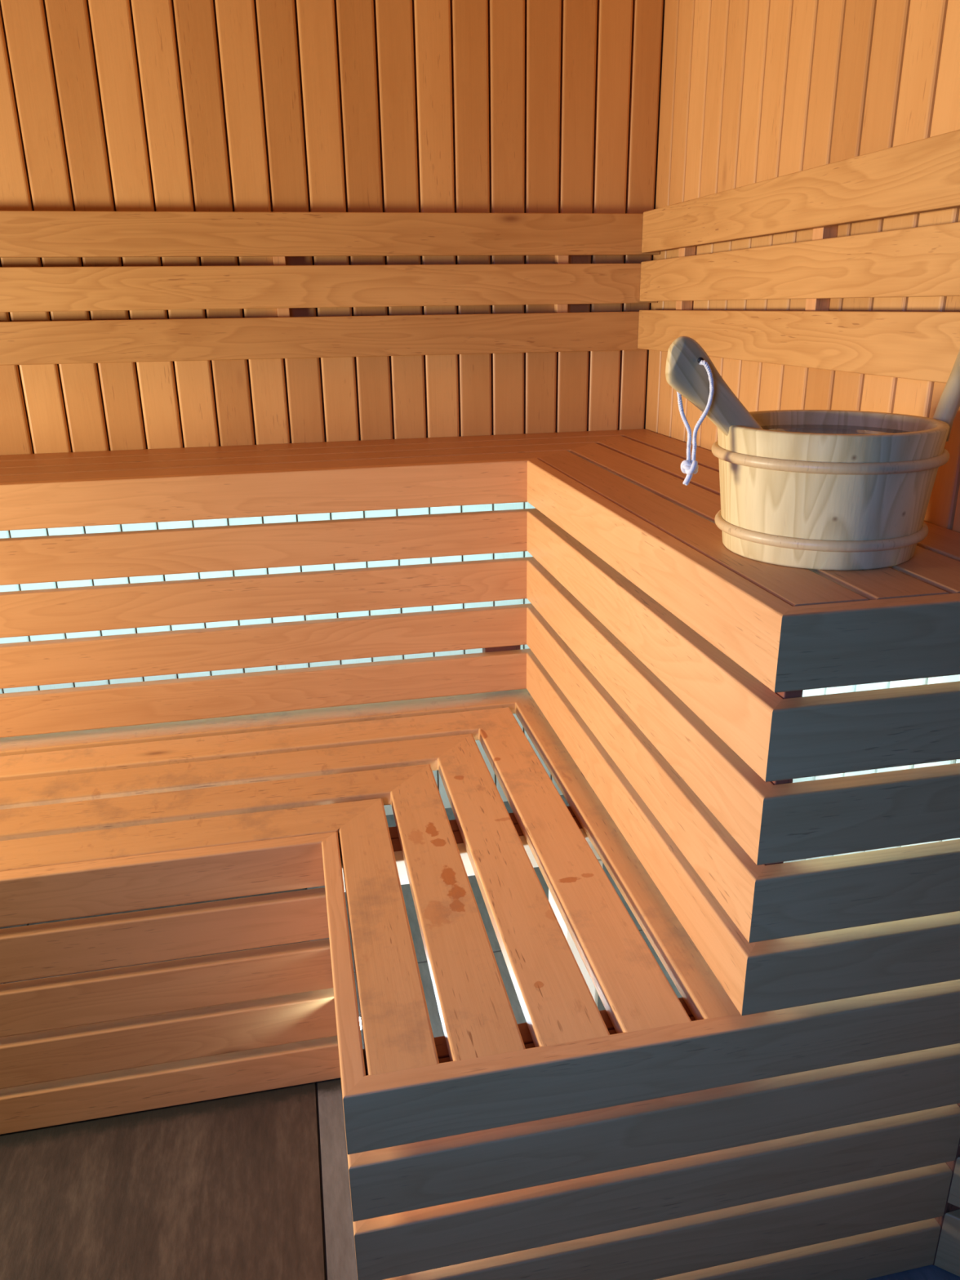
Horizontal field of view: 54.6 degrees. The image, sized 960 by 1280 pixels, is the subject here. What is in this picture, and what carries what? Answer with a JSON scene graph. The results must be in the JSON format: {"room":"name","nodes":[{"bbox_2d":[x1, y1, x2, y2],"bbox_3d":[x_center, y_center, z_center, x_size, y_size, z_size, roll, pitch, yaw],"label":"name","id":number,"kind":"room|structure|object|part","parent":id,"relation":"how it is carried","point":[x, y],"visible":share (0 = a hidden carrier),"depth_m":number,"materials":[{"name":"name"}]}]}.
{"room":"spa","nodes":[
{"label":"spa","id":0,"kind":"room"},
{"bbox_2d":[0,0,665,815],"bbox_3d":[-1.097,-0.468,1.967,3.120,2.100,0.061,-5,20,-11],"label":"wall","id":1,"kind":"structure","parent":0,"point":[442,106],"depth_m":1.95,"materials":[{"name":"brown wood"}]},
{"bbox_2d":[0,210,659,365],"bbox_3d":[-1.059,-0.690,1.838,2.973,0.286,0.045,-5,20,-11],"label":"backrest","id":2,"kind":"object","parent":1,"relation":"attached to","point":[279,286],"visible":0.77,"depth_m":1.95,"materials":[{"name":"brown wood"}]},
{"bbox_2d":[0,795,959,1279],"bbox_3d":[-0.356,0.815,1.524,4.200,0.034,3.300,-5,20,-11],"label":"floor","id":3,"kind":"structure","parent":0,"point":[254,1185],"depth_m":1.42,"materials":[{"name":"brown wood"}]},
{"bbox_2d":[0,688,959,1279],"bbox_3d":[-0.908,0.588,1.425,2.910,0.475,1.055,-5,20,-11],"label":"bench","id":4,"kind":"object","parent":3,"relation":"on","point":[654,1134],"visible":0.92,"depth_m":1.26,"materials":[{"name":"brown wood"}]},
{"bbox_3d":[0.145,0.587,1.498,0.050,0.399,0.100,-5,20,-11],"label":"post","id":5,"kind":"part","parent":4,"relation":"part of","materials":[{"name":"brown wood"}]},
{"bbox_3d":[0.181,0.547,1.605,0.045,0.399,0.028,-5,20,-11],"label":"post","id":6,"kind":"part","parent":4,"relation":"part of","materials":[{"name":"brown wood"}]},
{"bbox_2d":[0,428,959,1015],"bbox_3d":[-0.913,0.296,1.496,2.973,0.975,1.381,-5,20,-11],"label":"bench","id":7,"kind":"object","parent":3,"relation":"on","point":[673,666],"visible":0.95,"depth_m":1.53,"materials":[{"name":"brown wood"}]},
{"bbox_3d":[0.323,0.224,1.043,0.022,0.433,0.040,-5,20,-11],"label":"post","id":8,"kind":"part","parent":7,"relation":"part of","materials":[{"name":"brown wood"}]},
{"bbox_2d":[711,349,959,570],"bbox_3d":[0.411,-0.279,1.087,0.266,0.348,0.265,14,24,35],"label":"bucket","id":9,"kind":"object","parent":7,"relation":"on","point":[807,500],"visible":0.98,"depth_m":1.03,"materials":[{"name":"brown wood"}]},
{"bbox_2d":[665,336,763,485],"bbox_3d":[0.334,-0.236,1.091,0.260,0.234,0.072,-8,21,-19],"label":"ladle","id":10,"kind":"object","parent":9,"relation":"in","point":[690,371],"visible":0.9,"depth_m":1.04,"materials":[{"name":"brown wood"}]},
{"bbox_3d":[0.240,-0.245,1.054,0.022,0.139,0.042,-17,25,-37],"label":"cord","id":11,"kind":"part","parent":10,"relation":"part of","materials":[{"name":"white fabric"}]},
{"bbox_3d":[0.316,-0.240,1.087,0.226,0.222,0.018,-7,21,-16],"label":"handle","id":12,"kind":"part","parent":10,"relation":"part of","materials":[{"name":"brown wood"}]},
{"bbox_2d":[760,424,908,434],"bbox_3d":[0.411,-0.227,1.105,0.225,0.030,0.225,-5,20,-11],"label":"water","id":13,"kind":"object","parent":9,"relation":"in","point":[813,428],"visible":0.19,"depth_m":1.16,"materials":[{"name":"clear liquid"}]},
{"bbox_3d":[0.565,-0.346,1.084,0.052,0.224,0.026,-5,20,-11],"label":"handle","id":14,"kind":"part","parent":9,"relation":"part of","materials":[{"name":"brown wood"}]},
{"bbox_2d":[932,1102,959,1276],"bbox_3d":[0.882,0.674,1.076,0.621,0.501,0.044,11,23,30],"label":"wall","id":15,"kind":"structure","parent":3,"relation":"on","point":[947,1256],"depth_m":1.26,"materials":[{"name":"grey wood"}]},
{"bbox_2d":[645,0,959,862],"bbox_3d":[0.570,-0.350,1.573,0.061,2.100,1.422,-5,20,-11],"label":"wall","id":16,"kind":"structure","parent":0,"point":[753,91],"depth_m":1.50,"materials":[{"name":"brown wood"}]},
{"bbox_2d":[637,129,959,382],"bbox_3d":[0.520,-0.578,1.454,0.045,0.286,1.374,-5,20,-11],"label":"backrest","id":17,"kind":"object","parent":16,"relation":"attached to","point":[922,175],"visible":0.91,"depth_m":1.39,"materials":[{"name":"brown wood"}]}
]}

